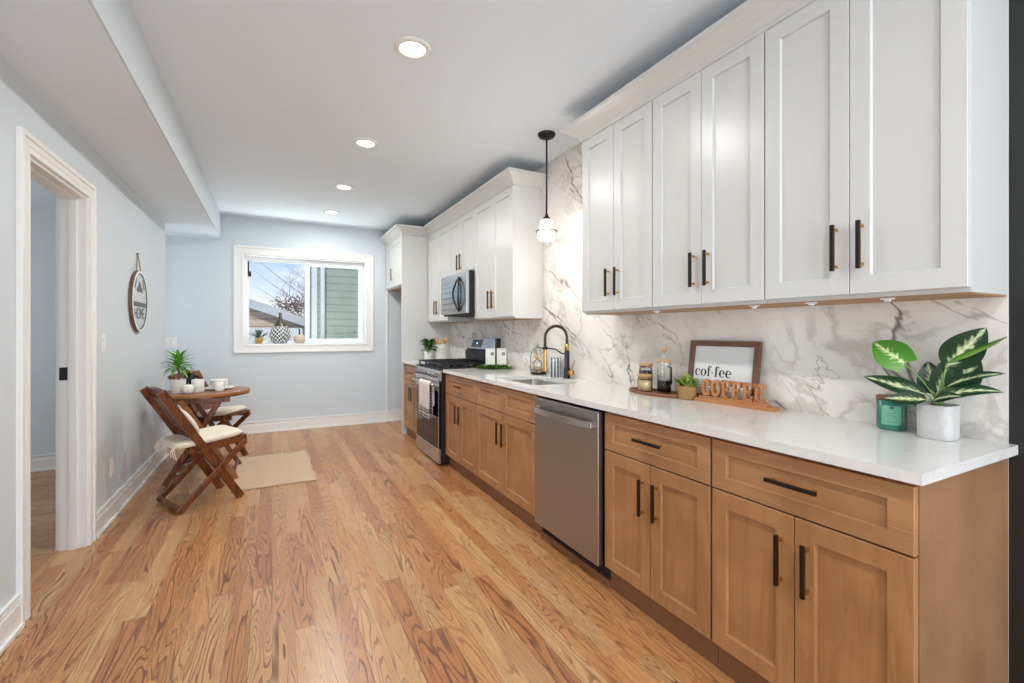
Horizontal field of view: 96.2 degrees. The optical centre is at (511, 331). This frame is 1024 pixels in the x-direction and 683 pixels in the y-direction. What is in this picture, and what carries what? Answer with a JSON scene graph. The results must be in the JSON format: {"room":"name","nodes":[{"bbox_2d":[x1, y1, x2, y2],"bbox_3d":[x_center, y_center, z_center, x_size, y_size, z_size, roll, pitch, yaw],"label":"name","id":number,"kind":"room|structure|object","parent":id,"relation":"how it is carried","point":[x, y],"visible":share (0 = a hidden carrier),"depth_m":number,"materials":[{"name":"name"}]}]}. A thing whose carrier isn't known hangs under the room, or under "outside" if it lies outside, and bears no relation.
{"room":"kitchen","nodes":[
{"label":"kitchen","id":0,"kind":"room"},
{"bbox_2d":[31,208,55,455],"bbox_3d":[-3.884,0.073,2.372,2.509,2.383,4.000,0,0,-28],"label":"wall","id":1,"kind":"structure","parent":0,"point":[43,222],"depth_m":4.20,"materials":[{"name":"paint"}]},
{"bbox_2d":[31,454,55,471],"bbox_3d":[-4.657,1.192,3.982,2.329,0.145,0.030,0,0,-28],"label":"baseboard","id":2,"kind":"structure","parent":1,"relation":"attached to","point":[47,462],"depth_m":4.18,"materials":[{"name":"paint"}]},
{"bbox_2d":[0,55,164,609],"bbox_3d":[-1.405,0.073,0.463,0.120,2.383,9.520,0,0,-28],"label":"wall","id":3,"kind":"structure","parent":0,"point":[129,428],"depth_m":2.97,"materials":[{"name":"paint"}]},
{"bbox_2d":[16,126,96,622],"bbox_3d":[-2.390,0.192,2.350,0.164,2.146,0.940,0,0,-28],"label":"door frame","id":4,"kind":"structure","parent":3,"relation":"in","point":[76,212],"depth_m":2.66,"materials":[{"name":"paint"}]},
{"bbox_2d":[0,445,168,654],"bbox_3d":[-1.384,1.192,0.586,0.030,0.145,9.320,0,0,-28],"label":"baseboard","id":5,"kind":"structure","parent":3,"relation":"attached to","point":[11,625],"depth_m":3.04,"materials":[{"name":"paint"}]},
{"bbox_2d":[101,334,105,352],"bbox_3d":[-2.642,0.075,2.975,0.011,0.120,0.074,0,0,-28],"label":"light switch","id":6,"kind":"object","parent":3,"relation":"attached to","point":[103,336],"visible":1,"depth_m":2.96,"materials":[{"name":"white plastic"}]},
{"bbox_2d":[110,457,114,476],"bbox_3d":[-2.731,0.920,3.143,0.009,0.120,0.074,0,0,-28],"label":"wall outlet","id":7,"kind":"object","parent":3,"relation":"attached to","point":[112,460],"visible":1,"depth_m":3.13,"materials":[{"name":"white plastic"}]},
{"bbox_2d":[129,253,147,331],"bbox_3d":[-3.019,-0.318,3.715,0.028,0.635,0.494,0,0,-28],"label":"wall sign","id":8,"kind":"object","parent":3,"relation":"attached to","point":[138,294],"visible":1,"depth_m":3.68,"materials":[{"name":"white wood"}]},
{"bbox_2d":[0,0,221,239],"bbox_3d":[-2.491,-1.315,0.406,2.958,0.394,10.425,0,0,-28],"label":"ceiling","id":9,"kind":"structure","parent":0,"point":[92,62],"depth_m":2.21,"materials":[{"name":"paint"}]},
{"bbox_2d":[170,379,185,393],"bbox_3d":[-2.853,0.464,3.925,0.118,0.118,0.118,0,0,-28],"label":"pot","id":10,"kind":"object","parent":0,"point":[176,385],"depth_m":3.88,"materials":[{"name":"white ceramic"}]},
{"bbox_2d":[254,338,263,343],"bbox_3d":[-3.196,0.111,5.805,0.104,0.078,0.104,0,0,-28],"label":"pot","id":11,"kind":"object","parent":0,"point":[257,340],"depth_m":5.77,"materials":[{"name":"yellow ceramic"}]},
{"bbox_2d":[165,216,400,428],"bbox_3d":[-3.321,-0.073,5.768,4.652,2.677,0.150,0,0,-28],"label":"wall","id":12,"kind":"structure","parent":0,"point":[199,272],"depth_m":5.82,"materials":[{"name":"paint"}]},
{"bbox_2d":[165,337,177,346],"bbox_3d":[-3.962,0.120,5.343,0.120,0.120,0.010,0,0,-28],"label":"light switch","id":13,"kind":"object","parent":12,"relation":"attached to","point":[169,341],"visible":0.92,"depth_m":5.34,"materials":[{"name":"white plastic"}]},
{"bbox_2d":[165,410,400,436],"bbox_3d":[-3.267,1.192,5.695,4.580,0.145,0.030,0,0,-28],"label":"baseboard","id":14,"kind":"structure","parent":12,"relation":"attached to","point":[372,417],"depth_m":6.04,"materials":[{"name":"paint"}]},
{"bbox_2d":[234,245,373,352],"bbox_3d":[-2.703,-0.403,6.077,1.667,1.325,0.174,0,0,-28],"label":"window","id":15,"kind":"structure","parent":12,"relation":"in","point":[243,255],"depth_m":6.04,"materials":[{"name":"paint"}]},
{"bbox_2d":[248,329,268,343],"bbox_3d":[-3.195,0.053,5.804,0.247,0.194,0.107,0,0,-15],"label":"potted succulent","id":16,"kind":"object","parent":15,"relation":"on","point":[258,340],"visible":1,"depth_m":5.79,"materials":[{"name":"green plant"}]},
{"bbox_2d":[269,313,290,343],"bbox_3d":[-2.985,-0.049,5.915,0.248,0.397,0.104,0,0,-28],"label":"vase","id":17,"kind":"object","parent":15,"relation":"on","point":[280,333],"visible":1,"depth_m":5.88,"materials":[{"name":"white ceramic"}]},
{"bbox_2d":[294,329,304,342],"bbox_3d":[-2.784,0.054,6.020,0.136,0.190,0.092,0,0,-28],"label":"bottle vase","id":18,"kind":"object","parent":15,"relation":"on","point":[299,338],"visible":0.99,"depth_m":5.99,"materials":[{"name":"beige ceramic"}]},
{"bbox_2d":[386,291,387,421],"bbox_3d":[-1.765,0.344,6.483,0.022,1.842,0.019,0,0,-28],"label":"trim","id":19,"kind":"structure","parent":12,"relation":"attached to","point":[386,291],"depth_m":6.47,"materials":[{"name":"paint"}]},
{"bbox_2d":[0,421,736,682],"bbox_3d":[-1.289,1.295,1.033,5.672,0.060,10.425,0,0,-28],"label":"floor","id":20,"kind":"structure","parent":0,"point":[391,565],"depth_m":2.24,"materials":[{"name":"brown wood"}]},
{"bbox_2d":[139,386,247,514],"bbox_3d":[-2.361,0.832,3.431,0.428,0.892,0.589,0,0,36],"label":"folding chair","id":21,"kind":"object","parent":20,"relation":"on","point":[159,399],"visible":0.78,"depth_m":3.36,"materials":[{"name":"brown wood"}]},
{"bbox_2d":[154,425,242,459],"bbox_3d":[-2.342,0.821,3.457,0.366,0.149,0.486,0,0,36],"label":"seat cushion","id":22,"kind":"object","parent":21,"relation":"on","point":[218,432],"visible":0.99,"depth_m":3.37,"materials":[{"name":"beige fabric"}]},
{"bbox_2d":[179,408,198,432],"bbox_3d":[-2.400,0.653,3.378,0.290,0.202,0.126,0,0,36],"label":"pillow","id":23,"kind":"object","parent":22,"relation":"on","point":[191,420],"visible":0.19,"depth_m":3.29,"materials":[{"name":"beige fabric"}]},
{"bbox_2d":[162,386,249,486],"bbox_3d":[-2.733,0.896,4.090,0.700,0.746,0.692,0,0,-28],"label":"bistro table","id":24,"kind":"object","parent":20,"relation":"on","point":[208,396],"visible":0.67,"depth_m":3.88,"materials":[{"name":"brown wood"}]},
{"bbox_2d":[161,349,195,393],"bbox_3d":[-2.854,0.333,3.927,0.255,0.380,0.256,0,0,41],"label":"dracaena","id":25,"kind":"object","parent":24,"relation":"on","point":[176,385],"visible":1,"depth_m":3.90,"materials":[{"name":"green plant"}]},
{"bbox_2d":[181,383,193,393],"bbox_3d":[-2.743,0.476,3.888,0.088,0.094,0.088,0,0,-28],"label":"vase","id":26,"kind":"object","parent":24,"relation":"on","point":[188,388],"visible":1,"depth_m":3.86,"materials":[{"name":"white ceramic"}]},
{"bbox_2d":[184,370,199,383],"bbox_3d":[-2.876,0.433,4.128,0.124,0.180,0.092,0,0,-28],"label":"jug","id":27,"kind":"object","parent":24,"relation":"on","point":[191,376],"visible":0.47,"depth_m":4.09,"materials":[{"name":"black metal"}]},
{"bbox_2d":[191,379,204,392],"bbox_3d":[-2.736,0.468,4.003,0.096,0.110,0.096,0,0,-28],"label":"canister","id":28,"kind":"object","parent":24,"relation":"on","point":[198,384],"visible":0.91,"depth_m":3.97,"materials":[{"name":"white ceramic"}]},
{"bbox_2d":[204,385,234,389],"bbox_3d":[-2.688,0.514,4.209,0.260,0.018,0.260,0,0,-28],"label":"dinner plate","id":29,"kind":"object","parent":24,"relation":"on","point":[228,386],"visible":0.56,"depth_m":4.21,"materials":[{"name":"white ceramic"}]},
{"bbox_2d":[214,381,226,391],"bbox_3d":[-2.581,0.482,4.060,0.088,0.082,0.072,0,0,17],"label":"mug","id":30,"kind":"object","parent":24,"relation":"on","point":[218,386],"visible":1,"depth_m":4.04,"materials":[{"name":"white ceramic"}]},
{"bbox_2d":[167,370,250,465],"bbox_3d":[-2.965,0.832,4.530,0.589,0.892,0.428,0,0,0],"label":"folding chair","id":31,"kind":"object","parent":20,"relation":"on","point":[224,420],"visible":0.38,"depth_m":4.46,"materials":[{"name":"brown wood"}]},
{"bbox_2d":[197,405,246,416],"bbox_3d":[-2.933,0.821,4.530,0.486,0.149,0.366,0,0,0],"label":"seat cushion","id":32,"kind":"object","parent":31,"relation":"on","point":[227,410],"visible":0.5,"depth_m":4.44,"materials":[{"name":"beige fabric"}]},
{"bbox_2d":[229,450,317,492],"bbox_3d":[-2.205,1.260,4.253,0.674,0.008,1.166,0,0,-28],"label":"floor mat","id":33,"kind":"object","parent":20,"relation":"on","point":[262,471],"visible":0.96,"depth_m":4.17,"materials":[{"name":"fabric"}]},
{"bbox_2d":[404,364,416,439],"bbox_3d":[-0.913,0.824,5.491,0.637,0.883,0.730,0,0,-28],"label":"base cabinet","id":34,"kind":"object","parent":20,"relation":"on","point":[410,386],"visible":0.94,"depth_m":5.44,"materials":[{"name":"brown wood"}]},
{"bbox_2d":[402,360,427,365],"bbox_3d":[-0.908,0.366,5.493,0.629,0.030,0.745,0,0,-28],"label":"countertop","id":35,"kind":"structure","parent":34,"relation":"on","point":[411,362],"depth_m":5.45,"materials":[{"name":"white stone"}]},
{"bbox_2d":[419,338,437,358],"bbox_3d":[-1.001,0.210,5.551,0.242,0.282,0.261,0,0,-28],"label":"basil","id":36,"kind":"object","parent":35,"relation":"on","point":[428,344],"visible":0.92,"depth_m":5.51,"materials":[{"name":"green plant"}]},
{"bbox_2d":[435,344,447,358],"bbox_3d":[-0.859,0.251,5.581,0.150,0.200,0.150,0,0,-28],"label":"utensil crock","id":37,"kind":"object","parent":35,"relation":"on","point":[441,353],"visible":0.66,"depth_m":5.52,"materials":[{"name":"white ceramic"}]},
{"bbox_2d":[401,235,448,433],"bbox_3d":[-1.092,0.031,5.831,0.619,2.468,0.020,0,0,-28],"label":"panel","id":38,"kind":"object","parent":20,"relation":"on","point":[415,326],"visible":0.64,"depth_m":5.75,"materials":[{"name":"white paint"}]},
{"bbox_2d":[412,338,500,463],"bbox_3d":[-0.603,0.656,4.791,0.708,1.182,0.760,0,0,-28],"label":"gas range","id":39,"kind":"object","parent":20,"relation":"on","point":[431,433],"visible":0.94,"depth_m":4.58,"materials":[{"name":"metal"}]},
{"bbox_2d":[418,380,432,419],"bbox_3d":[-0.860,0.663,4.543,0.044,0.364,0.351,0,0,-28],"label":"dish towel","id":40,"kind":"object","parent":39,"relation":"hanging from","point":[423,412],"visible":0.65,"depth_m":4.45,"materials":[{"name":"fabric"}]},
{"bbox_2d":[419,379,433,410],"bbox_3d":[-0.846,0.612,4.517,0.056,0.276,0.351,0,0,-28],"label":"dish towel","id":41,"kind":"object","parent":39,"relation":"hanging from","point":[423,384],"visible":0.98,"depth_m":4.48,"materials":[{"name":"fabric"}]},
{"bbox_2d":[416,364,479,370],"bbox_3d":[-0.600,0.356,4.793,0.597,0.018,0.760,0,0,-28],"label":"cooktop","id":42,"kind":"object","parent":39,"relation":"in","point":[428,367],"depth_m":4.60,"materials":[{"name":"metal"}]},
{"bbox_2d":[446,374,480,488],"bbox_3d":[-0.206,0.824,4.136,0.637,0.883,0.732,0,0,-28],"label":"base cabinet","id":43,"kind":"object","parent":20,"relation":"on","point":[460,391],"visible":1,"depth_m":3.96,"materials":[{"name":"brown wood"}]},
{"bbox_2d":[476,381,543,533],"bbox_3d":[0.182,0.824,3.392,0.637,0.883,0.943,0,0,-28],"label":"base cabinet","id":44,"kind":"object","parent":20,"relation":"on","point":[505,417],"visible":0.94,"depth_m":3.20,"materials":[{"name":"brown wood"}]},
{"bbox_2d":[533,396,610,586],"bbox_3d":[0.525,0.831,2.667,0.660,0.868,0.653,0,0,-28],"label":"dishwasher","id":45,"kind":"object","parent":20,"relation":"on","point":[570,449],"visible":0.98,"depth_m":2.46,"materials":[{"name":"metal"}]},
{"bbox_2d":[605,412,718,667],"bbox_3d":[0.849,0.824,2.116,0.637,0.883,0.618,0,0,-28],"label":"base cabinet","id":46,"kind":"object","parent":20,"relation":"on","point":[658,477],"visible":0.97,"depth_m":1.93,"materials":[{"name":"brown wood"}]},
{"bbox_2d":[712,437,1007,682],"bbox_3d":[1.135,0.824,1.568,0.637,0.883,0.614,0,0,-28],"label":"base cabinet","id":47,"kind":"object","parent":20,"relation":"on","point":[822,572],"visible":0.99,"depth_m":1.36,"materials":[{"name":"brown wood"}]},
{"bbox_2d":[443,368,1017,485],"bbox_3d":[0.460,0.366,2.874,0.629,0.030,3.595,0,0,-28],"label":"countertop","id":48,"kind":"structure","parent":47,"relation":"on","point":[904,456],"depth_m":1.62,"materials":[{"name":"white stone"}]},
{"bbox_2d":[476,364,511,369],"bbox_3d":[-0.164,0.326,4.301,0.351,0.053,0.086,0,0,0],"label":"leaf garland","id":49,"kind":"object","parent":48,"relation":"on","point":[481,366],"visible":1,"depth_m":4.28},
{"bbox_2d":[511,379,560,384],"bbox_3d":[0.172,0.486,3.361,0.399,0.208,0.624,0,0,-28],"label":"sink","id":50,"kind":"object","parent":48,"relation":"in","point":[530,381],"visible":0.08,"depth_m":3.66,"materials":[{"name":"metal"}]},
{"bbox_2d":[530,347,546,374],"bbox_3d":[0.220,0.236,3.804,0.136,0.222,0.136,0,0,-28],"label":"soap caddy","id":51,"kind":"object","parent":48,"relation":"on","point":[536,373],"visible":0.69,"depth_m":3.78,"materials":[{"name":"black metal"}]},
{"bbox_2d":[533,354,541,372],"bbox_3d":[0.213,0.262,3.800,0.076,0.154,0.076,0,0,-28],"label":"soap bottle","id":52,"kind":"object","parent":51,"relation":"in","point":[539,369],"visible":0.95,"depth_m":3.78,"materials":[{"name":"clear glass"}]},
{"bbox_2d":[531,369,546,374],"bbox_3d":[0.220,0.327,3.804,0.136,0.040,0.136,0,0,-28],"label":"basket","id":53,"kind":"object","parent":51,"relation":"on","point":[536,373],"depth_m":3.75,"materials":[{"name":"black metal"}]},
{"bbox_2d":[549,357,560,376],"bbox_3d":[0.339,0.276,3.618,0.090,0.150,0.090,0,0,-28],"label":"tumbler","id":54,"kind":"object","parent":48,"relation":"on","point":[554,362],"visible":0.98,"depth_m":3.58,"materials":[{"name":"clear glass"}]},
{"bbox_2d":[542,324,574,378],"bbox_3d":[0.347,0.146,3.426,0.247,0.409,0.102,0,0,-28],"label":"kitchen faucet","id":55,"kind":"object","parent":48,"relation":"on","point":[567,372],"visible":1,"depth_m":3.45,"materials":[{"name":"black metal"}]},
{"bbox_2d":[629,387,678,397],"bbox_3d":[0.813,0.342,2.602,0.180,0.018,0.390,0,0,-28],"label":"serving tray","id":56,"kind":"object","parent":48,"relation":"on","point":[674,394],"visible":0.61,"depth_m":2.53,"materials":[{"name":"brown wood"}]},
{"bbox_2d":[637,373,651,391],"bbox_3d":[0.761,0.290,2.637,0.083,0.098,0.083,0,0,-28],"label":"glass jar","id":57,"kind":"object","parent":56,"relation":"on","point":[642,385],"visible":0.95,"depth_m":2.61,"materials":[{"name":"clear glass"}]},
{"bbox_2d":[639,363,652,389],"bbox_3d":[0.789,0.262,2.707,0.083,0.154,0.083,0,0,-28],"label":"glass jar","id":58,"kind":"object","parent":56,"relation":"on","point":[642,365],"visible":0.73,"depth_m":2.69,"materials":[{"name":"clear glass"}]},
{"bbox_2d":[656,347,671,392],"bbox_3d":[0.860,0.210,2.555,0.086,0.257,0.122,0,0,-28],"label":"press","id":59,"kind":"object","parent":56,"relation":"on","point":[663,385],"visible":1,"depth_m":2.55,"materials":[{"name":"clear glass"}]},
{"bbox_2d":[673,373,699,399],"bbox_3d":[0.918,0.282,2.400,0.140,0.138,0.153,0,0,-28],"label":"potted herb","id":60,"kind":"object","parent":48,"relation":"on","point":[687,388],"visible":1,"depth_m":2.37,"materials":[{"name":"green plant"}]},
{"bbox_2d":[688,340,762,399],"bbox_3d":[1.055,0.198,2.314,0.057,0.306,0.402,0,0,-28],"label":"framed print","id":61,"kind":"object","parent":48,"relation":"on","point":[737,361],"visible":0.85,"depth_m":2.30,"materials":[{"name":"brown wood"}]},
{"bbox_2d":[694,379,779,411],"bbox_3d":[1.060,0.294,2.194,0.058,0.114,0.406,0,0,-31],"label":"coffee sign","id":62,"kind":"object","parent":48,"relation":"on","point":[749,403],"visible":1,"depth_m":2.18,"materials":[{"name":"brown wood"}]},
{"bbox_2d":[876,394,906,430],"bbox_3d":[1.372,0.290,1.661,0.089,0.121,0.089,0,0,-28],"label":"candle jar","id":63,"kind":"object","parent":48,"relation":"on","point":[891,416],"visible":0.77,"depth_m":1.63,"materials":[{"name":"teal glass"}]},
{"bbox_2d":[864,328,1007,441],"bbox_3d":[1.387,0.169,1.521,0.139,0.365,0.385,0,0,-26],"label":"potted dieffenbachia","id":64,"kind":"object","parent":48,"relation":"on","point":[960,373],"visible":1,"depth_m":1.49,"materials":[{"name":"plant"}]},
{"bbox_3d":[-0.152,0.332,4.382,0.290,0.038,0.130,0,0,0],"label":"display stand","id":65,"kind":"object","parent":48,"relation":"on","visible":0},
{"bbox_2d":[486,348,494,364],"bbox_3d":[-0.205,0.234,4.382,0.090,0.158,0.065,0,0,0],"label":"canister","id":66,"kind":"object","parent":65,"relation":"on","point":[490,352],"visible":1,"depth_m":4.35,"materials":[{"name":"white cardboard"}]},
{"bbox_2d":[497,348,505,364],"bbox_3d":[-0.099,0.234,4.382,0.090,0.158,0.065,0,0,0],"label":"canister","id":67,"kind":"object","parent":65,"relation":"on","point":[501,352],"visible":0.98,"depth_m":4.35,"materials":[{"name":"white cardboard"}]},
{"bbox_2d":[424,352,431,358],"bbox_3d":[-1.012,0.295,5.552,0.098,0.112,0.098,0,0,-28],"label":"pot","id":68,"kind":"object","parent":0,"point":[427,355],"depth_m":5.51,"materials":[{"name":"white ceramic"}]},
{"bbox_2d":[129,0,746,231],"bbox_3d":[0.022,-1.462,1.718,2.714,0.100,10.425,0,0,-28],"label":"ceiling","id":69,"kind":"structure","parent":0,"point":[271,99],"depth_m":2.63,"materials":[{"name":"paint"}]},
{"bbox_2d":[323,210,339,213],"bbox_3d":[-2.126,-1.407,5.412,0.184,0.009,0.184,0,0,-28],"label":"recessed light","id":70,"kind":"object","parent":69,"relation":"in","point":[324,211],"visible":1,"depth_m":5.40,"materials":[{"name":"white plastic"}]},
{"bbox_2d":[334,184,353,189],"bbox_3d":[-1.635,-1.407,4.472,0.184,0.009,0.184,0,0,-28],"label":"recessed light","id":71,"kind":"object","parent":69,"relation":"in","point":[338,186],"visible":1,"depth_m":4.46,"materials":[{"name":"white plastic"}]},
{"bbox_2d":[353,138,378,147],"bbox_3d":[-1.091,-1.407,3.429,0.184,0.009,0.184,0,0,-28],"label":"recessed light","id":72,"kind":"object","parent":69,"relation":"in","point":[361,142],"visible":1,"depth_m":3.42,"materials":[{"name":"white plastic"}]},
{"bbox_2d":[394,36,430,59],"bbox_3d":[-0.494,-1.407,2.287,0.184,0.009,0.184,0,0,-28],"label":"recessed light","id":73,"kind":"object","parent":69,"relation":"in","point":[414,48],"visible":1,"depth_m":2.27,"materials":[{"name":"white plastic"}]},
{"bbox_2d":[536,130,557,240],"bbox_3d":[0.247,-1.032,3.276,0.157,0.759,0.157,0,0,-28],"label":"pendant light","id":74,"kind":"object","parent":69,"relation":"hanging from","point":[546,232],"visible":1,"depth_m":3.24,"materials":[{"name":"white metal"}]},
{"bbox_2d":[677,385,696,399],"bbox_3d":[0.917,0.316,2.402,0.100,0.070,0.100,0,0,-28],"label":"basket pot","id":75,"kind":"object","parent":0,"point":[685,392],"depth_m":2.36,"materials":[{"name":"beige wicker"}]},
{"bbox_2d":[449,0,1023,682],"bbox_3d":[1.167,-0.073,2.316,0.132,2.677,10.425,0,0,-28],"label":"wall","id":76,"kind":"structure","parent":0,"point":[816,360],"depth_m":1.91,"materials":[{"name":"stone"}]},
{"bbox_2d":[386,235,422,290],"bbox_3d":[-1.313,-0.900,6.217,0.652,0.646,0.868,0,0,-28],"label":"upper cabinet","id":77,"kind":"object","parent":76,"relation":"attached to","point":[393,250],"visible":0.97,"depth_m":6.08,"materials":[{"name":"white paint"}]},
{"bbox_2d":[428,225,471,322],"bbox_3d":[-0.781,-0.667,5.554,0.322,1.112,0.756,0,0,-28],"label":"upper cabinet","id":78,"kind":"object","parent":76,"relation":"attached to","point":[438,241],"visible":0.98,"depth_m":5.49,"materials":[{"name":"white paint"}]},
{"bbox_2d":[448,209,474,275],"bbox_3d":[-0.429,-0.912,4.880,0.322,0.622,0.760,0,0,-28],"label":"upper cabinet","id":79,"kind":"object","parent":76,"relation":"attached to","point":[461,232],"visible":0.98,"depth_m":4.77,"materials":[{"name":"white paint"}]},
{"bbox_2d":[441,271,474,316],"bbox_3d":[-0.473,-0.384,4.858,0.418,0.428,0.753,0,0,-28],"label":"microwave","id":80,"kind":"object","parent":79,"relation":"attached to","point":[457,290],"visible":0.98,"depth_m":4.60,"materials":[{"name":"metal"}]},
{"bbox_2d":[475,185,542,320],"bbox_3d":[-0.066,-0.667,4.185,0.322,1.112,0.805,0,0,-28],"label":"upper cabinet","id":81,"kind":"object","parent":76,"relation":"attached to","point":[508,249],"visible":1,"depth_m":3.89,"materials":[{"name":"white paint"}]},
{"bbox_2d":[379,167,549,245],"bbox_3d":[-0.820,-1.255,5.093,0.446,0.100,3.397,0,0,-34],"label":"crown molding","id":82,"kind":"structure","parent":81,"relation":"attached to","point":[509,177],"depth_m":4.36,"materials":[{"name":"white paint"}]},
{"bbox_2d":[529,338,532,351],"bbox_3d":[0.166,0.115,4.080,0.009,0.120,0.074,0,0,-28],"label":"wall outlet","id":83,"kind":"object","parent":76,"relation":"attached to","point":[530,339],"visible":1,"depth_m":4.07,"materials":[{"name":"white plastic"}]},
{"bbox_2d":[582,101,686,314],"bbox_3d":[0.699,-0.667,2.718,0.322,1.112,0.610,0,0,-28],"label":"upper cabinet","id":84,"kind":"object","parent":76,"relation":"attached to","point":[617,162],"visible":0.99,"depth_m":2.61,"materials":[{"name":"white paint"}]},
{"bbox_2d":[560,0,816,142],"bbox_3d":[0.957,-1.255,2.161,0.383,0.100,2.048,0,0,-28],"label":"crown molding","id":85,"kind":"structure","parent":84,"relation":"attached to","point":[751,19],"depth_m":2.12,"materials":[{"name":"white paint"}]},
{"bbox_2d":[653,33,798,311],"bbox_3d":[0.983,-0.667,2.175,0.322,1.112,0.612,0,0,-28],"label":"upper cabinet","id":86,"kind":"object","parent":76,"relation":"attached to","point":[709,128],"visible":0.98,"depth_m":2.06,"materials":[{"name":"white paint"}]},
{"bbox_2d":[765,0,1007,305],"bbox_3d":[1.267,-0.667,1.631,0.322,1.112,0.610,0,0,-28],"label":"upper cabinet","id":87,"kind":"object","parent":76,"relation":"attached to","point":[886,121],"visible":1,"depth_m":1.49,"materials":[{"name":"white paint"}]},
{"bbox_2d":[805,302,817,305],"bbox_3d":[1.119,-0.105,1.718,0.025,0.012,0.032,0,0,-28],"label":"mounting clip","id":88,"kind":"object","parent":87,"relation":"attached to","point":[808,303],"visible":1,"depth_m":1.71,"materials":[{"name":"white plastic"}]},
{"bbox_2d":[880,298,894,301],"bbox_3d":[1.230,-0.105,1.505,0.025,0.012,0.032,0,0,-28],"label":"under-cabinet light","id":89,"kind":"object","parent":87,"relation":"attached to","point":[884,299],"visible":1,"depth_m":1.50,"materials":[{"name":"white plastic"}]},
{"bbox_2d":[916,401,960,441],"bbox_3d":[1.409,0.294,1.520,0.099,0.113,0.099,0,0,-28],"label":"pot","id":90,"kind":"object","parent":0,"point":[940,421],"depth_m":1.49,"materials":[{"name":"ceramic"}]},
{"bbox_3d":[-2.688,0.488,4.218,0.148,0.056,0.148,0,0,-28],"label":"bowl","id":91,"kind":"object","parent":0,"visible":0},
{"bbox_2d":[210,378,227,382],"bbox_3d":[-2.688,0.463,4.218,0.148,0.056,0.148,0,0,-28],"label":"bowl","id":92,"kind":"object","parent":91,"relation":"on","point":[221,379],"visible":0.47,"depth_m":4.20,"materials":[{"name":"white ceramic"}]},
{"label":"outside","id":93,"kind":"structure","parent":0,"visible":0},
{"bbox_3d":[-14.588,2.115,30.104,30.000,0.100,53.125,0,0,-28],"label":"ground","id":94,"kind":"structure","parent":93,"visible":0},
{"bbox_2d":[249,328,301,340],"bbox_3d":[-7.073,0.975,9.918,4.640,2.180,0.130,0,0,-28],"label":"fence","id":95,"kind":"object","parent":94,"relation":"on","point":[294,331],"visible":0.02,"depth_m":10.59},
{"bbox_2d":[249,299,303,335],"bbox_3d":[-9.596,0.222,14.167,9.300,3.687,6.600,0,0,-28],"label":"garage","id":96,"kind":"structure","parent":94,"relation":"on","point":[261,315],"depth_m":12.28,"materials":[{"name":"beige"}]},
{"bbox_2d":[256,263,303,316],"bbox_3d":[-9.205,-0.829,20.289,3.716,5.803,5.556,0,0,-22],"label":"bare tree","id":97,"kind":"object","parent":94,"relation":"on","point":[297,309],"visible":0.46,"depth_m":19.71,"materials":[{"name":"brown plant"}]},
{"bbox_2d":[304,264,357,338],"bbox_3d":[-2.417,-0.935,11.598,5.550,6.000,3.600,0,0,-28],"label":"house","id":98,"kind":"structure","parent":94,"relation":"on","point":[333,291],"depth_m":9.39,"materials":[{"name":"green"}]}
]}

